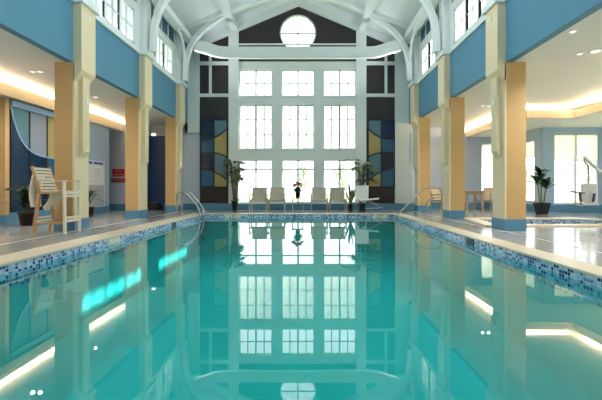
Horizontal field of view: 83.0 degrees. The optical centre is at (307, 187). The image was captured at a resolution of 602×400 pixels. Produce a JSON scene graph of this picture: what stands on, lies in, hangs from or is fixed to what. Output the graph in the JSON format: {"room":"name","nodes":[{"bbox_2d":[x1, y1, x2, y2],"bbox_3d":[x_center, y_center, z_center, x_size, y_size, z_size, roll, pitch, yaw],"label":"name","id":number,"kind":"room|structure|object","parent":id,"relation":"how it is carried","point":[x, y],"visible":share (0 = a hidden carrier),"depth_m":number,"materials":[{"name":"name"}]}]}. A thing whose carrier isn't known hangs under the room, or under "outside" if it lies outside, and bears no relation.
{"room":"indoor swimming pool","nodes":[
{"label":"indoor swimming pool","id":0,"kind":"room"},
{"bbox_2d":[17,212,33,225],"bbox_3d":[-6.380,0.700,7.750,0.360,0.300,0.360,0,0,0],"label":"pot","id":1,"kind":"object","parent":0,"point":[25,218],"depth_m":7.63,"materials":[{"name":"brown ceramic"}]},
{"bbox_2d":[9,99,52,211],"bbox_3d":[-7.135,-0.635,9.015,0.150,2.970,1.930,0,0,0],"label":"wall","id":2,"kind":"structure","parent":0,"point":[9,99],"depth_m":8.06,"materials":[{"name":"blue paint"}]},
{"bbox_2d":[9,100,53,117],"bbox_3d":[-7.030,-2.010,9.015,0.100,0.140,1.930,0,0,0],"label":"trim","id":3,"kind":"structure","parent":2,"relation":"attached to","point":[12,103],"depth_m":8.57,"materials":[{"name":"blue paint"}]},
{"bbox_2d":[10,106,53,211],"bbox_3d":[-7.041,-0.680,9.017,0.032,2.520,1.947,0,0,0],"label":"mural panel","id":4,"kind":"object","parent":2,"relation":"attached to","point":[31,133],"visible":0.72,"depth_m":8.54,"materials":[{"name":"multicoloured paint"}]},
{"bbox_2d":[0,28,169,125],"bbox_3d":[-7.200,-2.620,6.550,4.720,0.200,15.500,0,0,0],"label":"ceiling","id":5,"kind":"structure","parent":0,"point":[18,56],"depth_m":7.83,"materials":[{"name":"beige paint"}]},
{"bbox_2d":[89,207,94,216],"bbox_3d":[-6.540,0.710,10.150,0.320,0.280,0.320,0,0,0],"label":"pot","id":6,"kind":"object","parent":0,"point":[91,209],"depth_m":10.09,"materials":[{"name":"brown ceramic"}]},
{"bbox_2d":[0,0,187,123],"bbox_3d":[-4.765,-3.115,6.100,0.150,1.190,14.600,0,0,0],"label":"wall","id":7,"kind":"structure","parent":0,"point":[47,25],"depth_m":6.79,"materials":[{"name":"blue paint"}]},
{"bbox_2d":[89,122,108,206],"bbox_3d":[-7.020,-0.635,10.955,0.120,2.970,1.950,0,0,0],"label":"wall","id":8,"kind":"structure","parent":0,"point":[99,134],"depth_m":11.49,"materials":[{"name":"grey paint"}]},
{"bbox_2d":[89,160,104,206],"bbox_3d":[-6.941,-0.135,10.990,0.028,1.520,1.280,0,0,0],"label":"notice board","id":9,"kind":"object","parent":8,"relation":"attached to","point":[96,168],"visible":0.66,"depth_m":11.22,"materials":[{"name":"white plastic"}]},
{"bbox_2d":[109,121,124,203],"bbox_3d":[-7.710,-0.960,12.875,2.500,3.120,0.150,0,0,0],"label":"wall","id":10,"kind":"structure","parent":0,"point":[116,139],"depth_m":12.80,"materials":[{"name":"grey paint"}]},
{"bbox_2d":[111,178,124,181],"bbox_3d":[-7.080,-0.287,12.791,0.600,0.155,0.018,0,0,0],"label":"notice sign","id":11,"kind":"object","parent":10,"relation":"attached to","point":[112,179],"visible":0.78,"depth_m":12.79,"materials":[{"name":"red plastic"}]},
{"bbox_2d":[112,169,124,176],"bbox_3d":[-7.110,-0.575,12.791,0.460,0.290,0.018,0,0,0],"label":"notice sign","id":12,"kind":"object","parent":10,"relation":"attached to","point":[115,172],"visible":1,"depth_m":12.79,"materials":[{"name":"red plastic"}]},
{"bbox_2d":[70,0,187,92],"bbox_3d":[-4.765,-4.660,6.100,0.150,1.900,14.600,0,0,0],"label":"wall","id":13,"kind":"structure","parent":0,"point":[135,6],"depth_m":10.29,"materials":[{"name":"white paint"}]},
{"bbox_2d":[95,0,136,42],"bbox_3d":[-4.751,-4.735,8.350,0.082,1.670,2.140,0,0,0],"label":"window","id":14,"kind":"structure","parent":13,"relation":"in","point":[105,4],"depth_m":8.56,"materials":[{"name":"white wood"}]},
{"bbox_2d":[71,0,186,87],"bbox_3d":[-4.570,-3.770,5.700,0.240,0.140,13.800,0,0,0],"label":"trim","id":15,"kind":"structure","parent":13,"relation":"attached to","point":[87,3],"depth_m":8.60,"materials":[{"name":"white paint"}]},
{"bbox_2d":[151,5,174,75],"bbox_3d":[-4.751,-4.735,11.000,0.082,1.670,2.140,0,0,0],"label":"window","id":16,"kind":"structure","parent":13,"relation":"in","point":[163,25],"depth_m":11.29,"materials":[{"name":"white wood"}]},
{"bbox_2d":[147,136,164,208],"bbox_3d":[-5.760,-0.835,13.500,1.600,3.370,1.100,0,0,0],"label":"wall","id":17,"kind":"structure","parent":0,"point":[156,164],"depth_m":13.90,"materials":[{"name":"blue paint"}]},
{"bbox_2d":[149,126,164,135],"bbox_3d":[-5.585,-2.325,13.965,1.850,0.390,0.170,0,0,0],"label":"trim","id":18,"kind":"structure","parent":17,"relation":"attached to","point":[157,130],"depth_m":13.88,"materials":[{"name":"grey paint"}]},
{"bbox_2d":[94,0,485,63],"bbox_3d":[-0.360,-6.360,6.400,11.140,2.539,15.200,0,0,0],"label":"ceiling","id":19,"kind":"structure","parent":0,"point":[187,11],"depth_m":11.76,"materials":[{"name":"white paint"}]},
{"bbox_2d":[217,0,237,29],"bbox_3d":[-2.860,-6.285,6.055,0.260,0.250,14.510,0,0,0],"label":"beam","id":20,"kind":"structure","parent":19,"relation":"attached to","point":[224,5],"depth_m":12.07,"materials":[{"name":"white paint"}]},
{"bbox_2d":[149,0,439,53],"bbox_3d":[-0.360,-5.649,9.650,8.600,3.602,0.300,0,0,0],"label":"arch","id":21,"kind":"object","parent":19,"relation":"attached to","point":[161,5],"visible":1,"depth_m":9.56,"materials":[{"name":"white paint"}]},
{"bbox_2d":[176,0,418,80],"bbox_3d":[-0.360,-5.649,12.200,8.600,3.602,0.300,0,0,0],"label":"arch","id":22,"kind":"object","parent":19,"relation":"attached to","point":[204,24],"visible":0.88,"depth_m":12.11,"materials":[{"name":"white paint"}]},
{"bbox_2d":[194,40,400,58],"bbox_3d":[-0.360,-5.047,12.380,7.536,0.675,0.160,0,0,0],"label":"cross beam","id":23,"kind":"structure","parent":22,"relation":"attached to","point":[221,52],"depth_m":12.30,"materials":[{"name":"white paint"}]},
{"bbox_2d":[359,0,375,29],"bbox_3d":[2.140,-6.285,6.055,0.260,0.250,14.510,0,0,0],"label":"beam","id":24,"kind":"structure","parent":19,"relation":"attached to","point":[369,5],"depth_m":12.01,"materials":[{"name":"white paint"}]},
{"bbox_2d":[401,0,438,51],"bbox_3d":[3.620,-5.440,6.050,0.280,0.220,14.500,0,0,0],"label":"beam","id":25,"kind":"structure","parent":19,"relation":"attached to","point":[422,15],"depth_m":11.06,"materials":[{"name":"white paint"}]},
{"bbox_2d":[409,28,416,61],"bbox_3d":[3.634,-4.941,11.749,0.104,0.902,0.831,0,0,3],"label":"brace","id":26,"kind":"object","parent":25,"relation":"attached to","point":[415,29],"visible":0.99,"depth_m":11.90,"materials":[{"name":"white paint"}]},
{"bbox_2d":[181,15,411,202],"bbox_3d":[-0.620,-3.290,13.500,9.480,8.280,0.200,0,0,0],"label":"wall","id":27,"kind":"structure","parent":0,"point":[276,154],"depth_m":13.40,"materials":[{"name":"white paint"}]},
{"bbox_2d":[200,120,227,187],"bbox_3d":[-3.670,-1.339,13.345,1.093,2.660,0.049,0,0,0],"label":"stained glass panel","id":28,"kind":"object","parent":27,"relation":"attached to","point":[213,133],"visible":1,"depth_m":13.34,"materials":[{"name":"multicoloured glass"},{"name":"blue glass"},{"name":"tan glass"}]},
{"bbox_2d":[240,105,271,148],"bbox_3d":[-2.036,-2.402,13.460,1.289,1.739,0.080,0,0,0],"label":"window","id":29,"kind":"structure","parent":27,"relation":"in","point":[247,119],"depth_m":13.43,"materials":[{"name":"white wood"}]},
{"bbox_2d":[240,70,271,95],"bbox_3d":[-2.036,-4.139,13.465,1.289,1.025,0.070,0,0,0],"label":"window","id":30,"kind":"structure","parent":27,"relation":"in","point":[247,71],"depth_m":13.43,"materials":[{"name":"white wood"}]},
{"bbox_2d":[240,160,271,202],"bbox_3d":[-2.036,-0.262,13.465,1.289,1.684,0.070,0,0,0],"label":"window","id":31,"kind":"structure","parent":27,"relation":"in","point":[255,169],"depth_m":13.43,"materials":[{"name":"white wood"}]},
{"bbox_2d":[199,43,394,96],"bbox_3d":[-0.404,-4.620,13.345,7.666,2.097,0.050,0,0,0],"label":"trim","id":32,"kind":"structure","parent":27,"relation":"attached to","point":[210,62],"depth_m":13.33,"materials":[{"name":"white paint"}]},
{"bbox_2d":[200,7,394,202],"bbox_3d":[-0.404,-3.265,13.385,7.666,7.730,0.030,0,0,0],"label":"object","id":33,"kind":"structure","parent":27,"relation":"attached to","point":[267,31],"depth_m":13.37,"materials":[{"name":"black paint"}]},
{"bbox_2d":[199,0,395,202],"bbox_3d":[-0.360,-3.415,13.340,8.600,8.030,0.120,0,0,0],"label":"trim","id":34,"kind":"structure","parent":27,"relation":"attached to","point":[233,35],"depth_m":13.31,"materials":[{"name":"white paint"}]},
{"bbox_2d":[239,68,355,202],"bbox_3d":[-0.384,-2.061,13.385,4.692,5.281,0.030,0,0,0],"label":"trim","id":35,"kind":"structure","parent":27,"relation":"attached to","point":[281,69],"depth_m":13.38,"materials":[{"name":"white paint"}]},
{"bbox_2d":[282,105,313,148],"bbox_3d":[-0.374,-2.402,13.460,1.277,1.739,0.080,0,0,0],"label":"window","id":36,"kind":"structure","parent":27,"relation":"in","point":[289,119],"depth_m":13.43,"materials":[{"name":"white wood"}]},
{"bbox_2d":[282,70,313,95],"bbox_3d":[-0.374,-4.139,13.465,1.277,1.025,0.070,0,0,0],"label":"window","id":37,"kind":"structure","parent":27,"relation":"in","point":[289,71],"depth_m":13.43,"materials":[{"name":"white wood"}]},
{"bbox_2d":[280,15,315,46],"bbox_3d":[-0.375,-6.110,13.460,1.460,1.460,0.080,0,0,0],"label":"window","id":38,"kind":"structure","parent":27,"relation":"in","point":[294,16],"depth_m":13.44,"materials":[{"name":"white wood"}]},
{"bbox_2d":[282,160,313,202],"bbox_3d":[-0.374,-0.262,13.465,1.277,1.684,0.070,0,0,0],"label":"window","id":39,"kind":"structure","parent":27,"relation":"in","point":[297,169],"depth_m":13.43,"materials":[{"name":"white wood"}]},
{"bbox_2d":[188,46,408,202],"bbox_3d":[-0.360,-2.475,13.350,8.660,6.150,0.100,0,0,0],"label":"trim","id":40,"kind":"structure","parent":27,"relation":"attached to","point":[401,83],"depth_m":13.30,"materials":[{"name":"white paint"}]},
{"bbox_2d":[183,203,413,209],"bbox_3d":[-0.360,0.730,13.335,9.460,0.240,0.130,0,0,0],"label":"baseboard","id":41,"kind":"structure","parent":27,"relation":"attached to","point":[187,206],"depth_m":13.27,"materials":[{"name":"blue tile"}]},
{"bbox_2d":[185,133,411,202],"bbox_3d":[-0.360,-0.785,13.390,8.960,2.770,0.020,0,0,0],"label":"trim","id":42,"kind":"structure","parent":27,"relation":"attached to","point":[192,140],"depth_m":13.38,"materials":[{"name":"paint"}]},
{"bbox_2d":[324,105,355,148],"bbox_3d":[1.271,-2.402,13.460,1.281,1.739,0.080,0,0,0],"label":"window","id":43,"kind":"structure","parent":27,"relation":"in","point":[331,119],"depth_m":13.43,"materials":[{"name":"white wood"}]},
{"bbox_2d":[324,70,355,95],"bbox_3d":[1.271,-4.139,13.465,1.281,1.025,0.070,0,0,0],"label":"window","id":44,"kind":"structure","parent":27,"relation":"in","point":[331,71],"depth_m":13.43,"materials":[{"name":"white wood"}]},
{"bbox_2d":[324,160,355,202],"bbox_3d":[1.271,-0.262,13.465,1.281,1.684,0.070,0,0,0],"label":"window","id":45,"kind":"structure","parent":27,"relation":"in","point":[339,169],"depth_m":13.43,"materials":[{"name":"white wood"}]},
{"bbox_2d":[367,120,394,187],"bbox_3d":[2.897,-1.339,13.345,1.093,2.660,0.049,0,0,0],"label":"stained glass panel","id":46,"kind":"object","parent":27,"relation":"attached to","point":[380,133],"visible":0.95,"depth_m":13.34,"materials":[{"name":"multicoloured glass"}]},
{"bbox_2d":[0,208,601,265],"bbox_3d":[1.140,0.930,6.550,21.400,0.160,15.500,0,0,0],"label":"floor","id":47,"kind":"structure","parent":0,"point":[590,238],"depth_m":6.80,"materials":[{"name":"tile"}]},
{"bbox_2d":[0,97,9,224],"bbox_3d":[-7.345,-0.635,7.980,0.610,2.970,0.130,0,0,0],"label":"pier","id":48,"kind":"object","parent":47,"relation":"on","point":[4,101],"visible":1,"depth_m":7.93,"materials":[{"name":"paint"}]},
{"bbox_2d":[0,183,47,225],"bbox_3d":[-6.324,0.367,7.833,1.204,0.967,1.002,0,0,0],"label":"potted palm","id":49,"kind":"object","parent":47,"relation":"on","point":[26,218],"visible":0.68,"depth_m":7.64,"materials":[{"name":"plant"}]},
{"bbox_2d":[30,166,81,233],"bbox_3d":[-4.753,0.224,6.450,0.647,1.258,0.450,0,0,0],"label":"chair","id":50,"kind":"object","parent":47,"relation":"on","point":[44,178],"visible":0.94,"depth_m":6.33,"materials":[{"name":"beige wood"}]},
{"bbox_2d":[29,174,42,206],"bbox_3d":[-5.037,0.050,6.355,0.108,0.600,0.323,0,0,0],"label":"towel","id":51,"kind":"object","parent":50,"relation":"hanging from","point":[33,190],"visible":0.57,"depth_m":6.24,"materials":[{"name":"fabric"}]},
{"bbox_2d":[43,189,61,210],"bbox_3d":[-4.819,0.229,6.440,0.168,0.402,0.321,0,0,0],"label":"towel","id":52,"kind":"object","parent":50,"relation":"hanging from","point":[54,198],"visible":0.92,"depth_m":6.41,"materials":[{"name":"fabric"}]},
{"bbox_2d":[54,0,95,230],"bbox_3d":[-4.790,-2.375,7.025,0.560,6.450,0.474,0,0,0],"label":"pillar","id":53,"kind":"structure","parent":47,"relation":"on","point":[72,80],"depth_m":6.80,"materials":[{"name":"paint"}]},
{"bbox_2d":[150,0,194,51],"bbox_3d":[-4.340,-5.440,6.050,0.280,0.220,14.500,0,0,0],"label":"beam","id":54,"kind":"structure","parent":53,"relation":"attached to","point":[170,16],"depth_m":11.02,"materials":[{"name":"white paint"}]},
{"bbox_2d":[176,28,185,61],"bbox_3d":[-4.354,-4.941,11.749,0.104,0.902,0.831,0,0,-3],"label":"brace","id":55,"kind":"object","parent":54,"relation":"attached to","point":[178,29],"visible":0.99,"depth_m":11.90,"materials":[{"name":"white paint"}]},
{"bbox_2d":[89,190,104,216],"bbox_3d":[-6.489,0.419,10.161,0.878,0.862,0.760,0,0,0],"label":"potted palm","id":56,"kind":"object","parent":47,"relation":"on","point":[91,209],"visible":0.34,"depth_m":10.16,"materials":[{"name":"plant"}]},
{"bbox_2d":[125,0,151,218],"bbox_3d":[-4.790,-2.375,9.675,0.560,6.450,0.474,0,0,0],"label":"pillar","id":57,"kind":"structure","parent":47,"relation":"on","point":[137,109],"depth_m":9.45,"materials":[{"name":"paint"}]},
{"bbox_2d":[147,202,162,209],"bbox_3d":[-6.111,0.692,13.450,0.581,0.312,0.460,0,0,0],"label":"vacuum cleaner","id":58,"kind":"object","parent":47,"relation":"on","point":[155,206],"visible":0.66,"depth_m":13.29,"materials":[{"name":"black plastic"}]},
{"bbox_2d":[165,34,184,211],"bbox_3d":[-4.790,-2.375,12.325,0.560,6.450,0.474,0,0,0],"label":"pillar","id":59,"kind":"structure","parent":47,"relation":"on","point":[173,125],"depth_m":12.10,"materials":[{"name":"paint"}]},
{"bbox_2d":[222,159,246,210],"bbox_3d":[-2.748,-0.120,12.842,1.038,1.940,0.965,0,0,0],"label":"potted palm","id":60,"kind":"object","parent":47,"relation":"on","point":[237,170],"visible":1,"depth_m":12.77,"materials":[{"name":"plant"}]},
{"bbox_2d":[232,201,237,210],"bbox_3d":[-2.748,0.670,12.850,0.240,0.360,0.240,0,0,0],"label":"pot","id":61,"kind":"object","parent":60,"relation":"attached to","point":[234,203],"depth_m":12.76,"materials":[{"name":"black ceramic"}]},
{"bbox_2d":[249,187,267,210],"bbox_3d":[-1.826,0.415,12.743,0.650,0.880,0.647,0,0,0],"label":"patio chair","id":62,"kind":"object","parent":47,"relation":"on","point":[259,194],"visible":0.89,"depth_m":12.95,"materials":[{"name":"beige fabric"}]},
{"bbox_2d":[267,187,285,210],"bbox_3d":[-1.149,0.415,12.743,0.650,0.880,0.647,0,0,0],"label":"patio chair","id":63,"kind":"object","parent":47,"relation":"on","point":[277,194],"visible":0.93,"depth_m":12.94,"materials":[{"name":"beige fabric"}]},
{"bbox_2d":[292,198,303,210],"bbox_3d":[-0.363,0.615,12.720,0.440,0.470,0.400,0,0,0],"label":"side table","id":64,"kind":"object","parent":47,"relation":"on","point":[292,198],"visible":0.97,"depth_m":12.53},
{"bbox_2d":[290,182,303,197],"bbox_3d":[-0.368,0.069,12.710,0.593,0.622,0.642,0,0,0],"label":"potted flowers","id":65,"kind":"object","parent":64,"relation":"on","point":[297,188],"visible":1,"depth_m":12.64,"materials":[{"name":"green plant"}]},
{"bbox_2d":[0,210,601,252],"bbox_3d":[-0.372,0.849,6.050,8.475,0.003,14.500,0,0,0],"label":"trim","id":66,"kind":"structure","parent":47,"relation":"attached to","point":[185,210],"depth_m":6.20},
{"bbox_2d":[0,213,601,399],"bbox_3d":[-0.335,1.470,5.175,6.990,1.260,12.550,0,0,0],"label":"swimming pool","id":67,"kind":"object","parent":47,"relation":"in","point":[270,306],"visible":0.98,"depth_m":4.71,"materials":[{"name":"liquid"}]},
{"bbox_2d":[175,191,204,244],"bbox_3d":[-3.678,0.922,10.700,0.795,1.655,0.490,0,0,0],"label":"pool ladder","id":68,"kind":"object","parent":67,"relation":"attached to","point":[181,192],"visible":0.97,"depth_m":10.50,"materials":[{"name":"silver metal"}]},
{"bbox_2d":[395,187,441,217],"bbox_3d":[3.503,0.588,10.900,1.611,1.226,0.090,0,0,0],"label":"handrail","id":69,"kind":"object","parent":67,"relation":"attached to","point":[426,187],"visible":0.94,"depth_m":10.88,"materials":[{"name":"metal"}]},
{"bbox_2d":[310,187,327,210],"bbox_3d":[0.438,0.415,12.743,0.650,0.880,0.647,0,0,0],"label":"patio chair","id":70,"kind":"object","parent":47,"relation":"on","point":[318,194],"visible":0.94,"depth_m":12.95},
{"bbox_2d":[329,187,346,210],"bbox_3d":[1.134,0.415,12.743,0.650,0.880,0.647,0,0,0],"label":"patio chair","id":71,"kind":"object","parent":47,"relation":"on","point":[337,194],"visible":0.93,"depth_m":12.95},
{"bbox_2d":[344,182,358,209],"bbox_3d":[1.676,0.290,13.095,0.602,1.120,0.622,0,0,0],"label":"potted palm","id":72,"kind":"object","parent":47,"relation":"on","point":[351,192],"visible":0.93,"depth_m":13.02,"materials":[{"name":"plant"}]},
{"bbox_2d":[341,159,379,210],"bbox_3d":[1.945,-0.113,12.651,1.509,1.925,1.471,0,0,0],"label":"potted palm","id":73,"kind":"object","parent":47,"relation":"on","point":[360,174],"visible":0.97,"depth_m":12.58,"materials":[{"name":"plant"}]},
{"bbox_2d":[355,186,382,211],"bbox_3d":[2.207,0.380,12.245,0.990,0.940,0.330,0,0,0],"label":"lift","id":74,"kind":"object","parent":47,"relation":"on","point":[361,192],"visible":1,"depth_m":12.29,"materials":[{"name":"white plastic"}]},
{"bbox_2d":[410,34,430,211],"bbox_3d":[4.085,-2.375,12.325,0.590,6.450,0.474,0,0,0],"label":"pillar","id":75,"kind":"structure","parent":47,"relation":"on","point":[421,125],"depth_m":12.10,"materials":[{"name":"paint"}]},
{"bbox_2d":[430,187,442,210],"bbox_3d":[5.079,0.415,12.920,0.650,0.880,0.647,0,0,-29],"label":"patio chair","id":76,"kind":"object","parent":47,"relation":"on","point":[434,193],"visible":0.55,"depth_m":13.03,"materials":[{"name":"brown wood"}]},
{"bbox_2d":[438,0,464,218],"bbox_3d":[4.085,-2.375,9.675,0.590,6.450,0.474,0,0,0],"label":"pillar","id":77,"kind":"structure","parent":47,"relation":"on","point":[452,109],"depth_m":9.45,"materials":[{"name":"paint"}]},
{"bbox_2d":[465,191,484,211],"bbox_3d":[6.060,0.475,12.600,0.680,0.750,0.680,0,0,0],"label":"dining table","id":78,"kind":"object","parent":47,"relation":"on","point":[474,193],"visible":0.73,"depth_m":12.28,"materials":[{"name":"brown wood"}]},
{"bbox_2d":[476,187,492,210],"bbox_3d":[6.910,0.415,13.113,0.647,0.880,0.650,0,0,-33],"label":"patio chair","id":79,"kind":"object","parent":47,"relation":"on","point":[488,194],"visible":0.4,"depth_m":13.26,"materials":[{"name":"brown wood"}]},
{"bbox_2d":[486,0,526,230],"bbox_3d":[4.085,-2.375,7.025,0.590,6.450,0.474,0,0,0],"label":"pillar","id":80,"kind":"structure","parent":47,"relation":"on","point":[507,80],"depth_m":6.80,"materials":[{"name":"paint"}]},
{"bbox_2d":[464,218,601,226],"bbox_3d":[6.312,1.310,8.450,4.795,0.980,1.960,0,0,0],"label":"pool","id":81,"kind":"object","parent":47,"relation":"in","point":[487,222],"visible":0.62,"depth_m":9.02,"materials":[{"name":"tile"}]},
{"bbox_2d":[527,166,560,213],"bbox_3d":[7.678,0.066,11.079,0.860,1.569,0.800,0,0,-27],"label":"potted plant","id":82,"kind":"object","parent":47,"relation":"on","point":[541,207],"visible":1,"depth_m":11.03,"materials":[{"name":"green plant"}]},
{"bbox_2d":[565,156,601,205],"bbox_3d":[8.350,-0.042,9.788,2.134,1.784,0.427,0,0,-13],"label":"lift","id":83,"kind":"object","parent":47,"relation":"on","point":[588,195],"visible":1,"depth_m":9.77,"materials":[{"name":"grey plastic"}]},
{"bbox_2d":[412,128,492,201],"bbox_3d":[6.180,-0.835,14.275,4.420,3.370,0.150,0,0,0],"label":"wall","id":84,"kind":"structure","parent":0,"point":[472,144],"depth_m":14.20,"materials":[{"name":"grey paint"}]},
{"bbox_2d":[481,144,492,190],"bbox_3d":[7.660,-0.750,14.256,0.800,2.200,0.088,0,0,0],"label":"window","id":85,"kind":"structure","parent":84,"relation":"in","point":[486,155],"depth_m":14.22,"materials":[{"name":"clear glass"}]},
{"bbox_2d":[481,144,492,166],"bbox_3d":[7.660,-1.360,14.220,0.780,0.980,0.001,0,0,0],"label":"roller shade","id":86,"kind":"object","parent":85,"relation":"attached to","point":[486,155],"depth_m":14.22,"materials":[{"name":"fabric"}]},
{"bbox_2d":[412,202,601,211],"bbox_3d":[7.790,0.715,13.273,7.401,0.270,2.058,0,0,29],"label":"baseboard","id":87,"kind":"structure","parent":84,"relation":"attached to","point":[529,207],"depth_m":11.86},
{"bbox_2d":[419,0,485,80],"bbox_3d":[4.045,-4.660,5.690,0.150,1.900,13.780,0,0,0],"label":"wall","id":88,"kind":"structure","parent":0,"point":[453,5],"depth_m":9.44,"materials":[{"name":"paint"}]},
{"bbox_2d":[420,7,438,74],"bbox_3d":[4.024,-4.735,11.000,0.072,1.670,2.140,0,0,0],"label":"window","id":89,"kind":"structure","parent":88,"relation":"in","point":[427,28],"depth_m":11.41,"materials":[{"name":"clear glass"}]},
{"bbox_2d":[408,0,507,87],"bbox_3d":[3.850,-3.770,5.700,0.240,0.140,13.800,0,0,0],"label":"trim","id":90,"kind":"structure","parent":88,"relation":"attached to","point":[491,3],"depth_m":8.63,"materials":[{"name":"white paint"}]},
{"bbox_2d":[452,0,486,42],"bbox_3d":[4.024,-4.735,8.350,0.072,1.670,2.140,0,0,0],"label":"window","id":91,"kind":"structure","parent":88,"relation":"in","point":[479,2],"depth_m":8.56,"materials":[{"name":"clear glass"}]},
{"bbox_2d":[409,0,601,123],"bbox_3d":[4.045,-3.115,6.100,0.150,1.190,14.600,0,0,0],"label":"wall","id":92,"kind":"structure","parent":0,"point":[530,24],"depth_m":6.55,"materials":[{"name":"blue paint"}]},
{"bbox_2d":[412,8,601,127],"bbox_3d":[7.980,-2.620,6.600,7.720,0.200,15.600,0,0,0],"label":"ceiling","id":93,"kind":"structure","parent":0,"point":[557,78],"depth_m":7.83,"materials":[{"name":"beige paint"}]},
{"bbox_2d":[588,48,601,53],"bbox_3d":[5.300,-2.512,6.250,0.220,0.016,0.220,0,0,0],"label":"recessed light","id":94,"kind":"object","parent":93,"relation":"in","point":[600,49],"visible":1,"depth_m":6.24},
{"bbox_2d":[526,128,539,203],"bbox_3d":[8.315,-0.635,13.125,0.150,2.970,2.150,0,0,0],"label":"wall","id":95,"kind":"structure","parent":0,"point":[531,135],"depth_m":12.29,"materials":[{"name":"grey paint"}]},
{"bbox_2d":[526,140,533,201],"bbox_3d":[8.296,-0.625,12.725,0.088,2.250,0.750,0,0,0],"label":"window","id":96,"kind":"structure","parent":95,"relation":"in","point":[529,144],"depth_m":12.60,"materials":[{"name":"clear glass"}]},
{"bbox_2d":[526,140,533,156],"bbox_3d":[8.261,-1.450,12.725,0.001,0.600,0.730,0,0,0],"label":"roller shade","id":97,"kind":"object","parent":96,"relation":"attached to","point":[529,144],"depth_m":12.59,"materials":[{"name":"fabric"}]},
{"bbox_2d":[540,127,601,204],"bbox_3d":[10.040,-0.635,11.975,3.600,2.970,0.150,0,0,0],"label":"wall","id":98,"kind":"structure","parent":0,"point":[546,133],"depth_m":11.90,"materials":[{"name":"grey paint"}]},
{"bbox_2d":[554,134,597,203],"bbox_3d":[9.415,-0.665,11.956,1.570,2.450,0.088,0,0,0],"label":"window","id":99,"kind":"structure","parent":98,"relation":"in","point":[567,147],"depth_m":11.92,"materials":[{"name":"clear glass"}]},
{"bbox_2d":[554,134,597,159],"bbox_3d":[9.415,-1.435,11.921,1.550,0.910,0.001,0,0,0],"label":"roller shade","id":100,"kind":"object","parent":99,"relation":"attached to","point":[566,146],"depth_m":11.92,"materials":[{"name":"fabric"}]},
{"bbox_3d":[-7.520,-0.635,3.450,0.580,2.970,9.300,0,0,0],"label":"wall","id":101,"kind":"structure","parent":0,"visible":0},
{"bbox_2d":[0,81,123,131],"bbox_3d":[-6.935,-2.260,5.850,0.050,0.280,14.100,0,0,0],"label":"trim","id":102,"kind":"structure","parent":101,"relation":"attached to","point":[6,89],"depth_m":8.73,"materials":[{"name":"beige paint"}]},
{"bbox_3d":[11.315,-0.835,5.350,0.150,3.370,13.100,0,0,0],"label":"wall","id":103,"kind":"structure","parent":0,"visible":0},
{"bbox_2d":[466,102,601,136],"bbox_3d":[7.370,-2.235,6.500,1.500,0.230,15.400,0,0,0],"label":"trim","id":104,"kind":"structure","parent":103,"relation":"attached to","point":[594,108],"depth_m":10.28,"materials":[{"name":"beige paint"}]},
{"bbox_2d":[469,111,601,136],"bbox_3d":[9.240,-2.230,6.500,5.200,0.220,15.400,0,0,0],"label":"trim","id":105,"kind":"structure","parent":103,"relation":"attached to","point":[595,119],"depth_m":11.01,"materials":[{"name":"beige paint"}]},
{"bbox_3d":[-8.060,-0.835,11.425,2.000,3.370,3.050,0,0,0],"label":"wall","id":106,"kind":"structure","parent":0,"visible":0},
{"bbox_2d":[9,204,124,223],"bbox_3d":[-7.710,0.715,10.500,2.500,0.270,4.900,0,0,0],"label":"baseboard","id":107,"kind":"structure","parent":106,"relation":"attached to","point":[14,218],"depth_m":11.14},
{"label":"outside","id":108,"kind":"structure","parent":0,"visible":0},
{"bbox_2d":[241,193,578,202],"bbox_3d":[-0.360,1.200,30.000,120.000,0.100,100.000,0,0,0],"label":"lawn","id":109,"kind":"structure","parent":108,"point":[559,197],"depth_m":41.16,"materials":[{"name":"white"}]},
{"bbox_2d":[283,161,292,185],"bbox_3d":[-4.870,-2.074,62.468,3.972,6.475,3.943,0,0,10],"label":"tree","id":110,"kind":"object","parent":109,"relation":"on","point":[285,162],"visible":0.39,"depth_m":62.39,"materials":[{"name":"green plant"}]},
{"bbox_2d":[295,164,312,194],"bbox_3d":[-0.621,-1.583,59.480,3.751,5.500,3.250,0,0,-33],"label":"tree","id":111,"kind":"object","parent":109,"relation":"on","point":[304,172],"visible":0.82,"depth_m":59.28,"materials":[{"name":"green plant"}]},
{"bbox_2d":[331,163,352,186],"bbox_3d":[5.513,-1.401,54.223,3.631,5.136,3.427,0,0,0],"label":"tree","id":112,"kind":"object","parent":109,"relation":"on","point":[343,182],"visible":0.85,"depth_m":53.80,"materials":[{"name":"green plant"}]},
{"bbox_2d":[526,166,533,194],"bbox_3d":[37.991,-1.367,59.118,3.489,5.068,3.230,0,0,23],"label":"tree","id":113,"kind":"object","parent":109,"relation":"on","point":[530,171],"visible":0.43,"depth_m":58.43,"materials":[{"name":"green plant"}]},
{"bbox_2d":[577,161,594,183],"bbox_3d":[43.465,-2.216,52.474,4.199,6.759,4.324,0,0,0],"label":"tree","id":114,"kind":"object","parent":109,"relation":"on","point":[583,178],"visible":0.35,"depth_m":52.54,"materials":[{"name":"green plant"}]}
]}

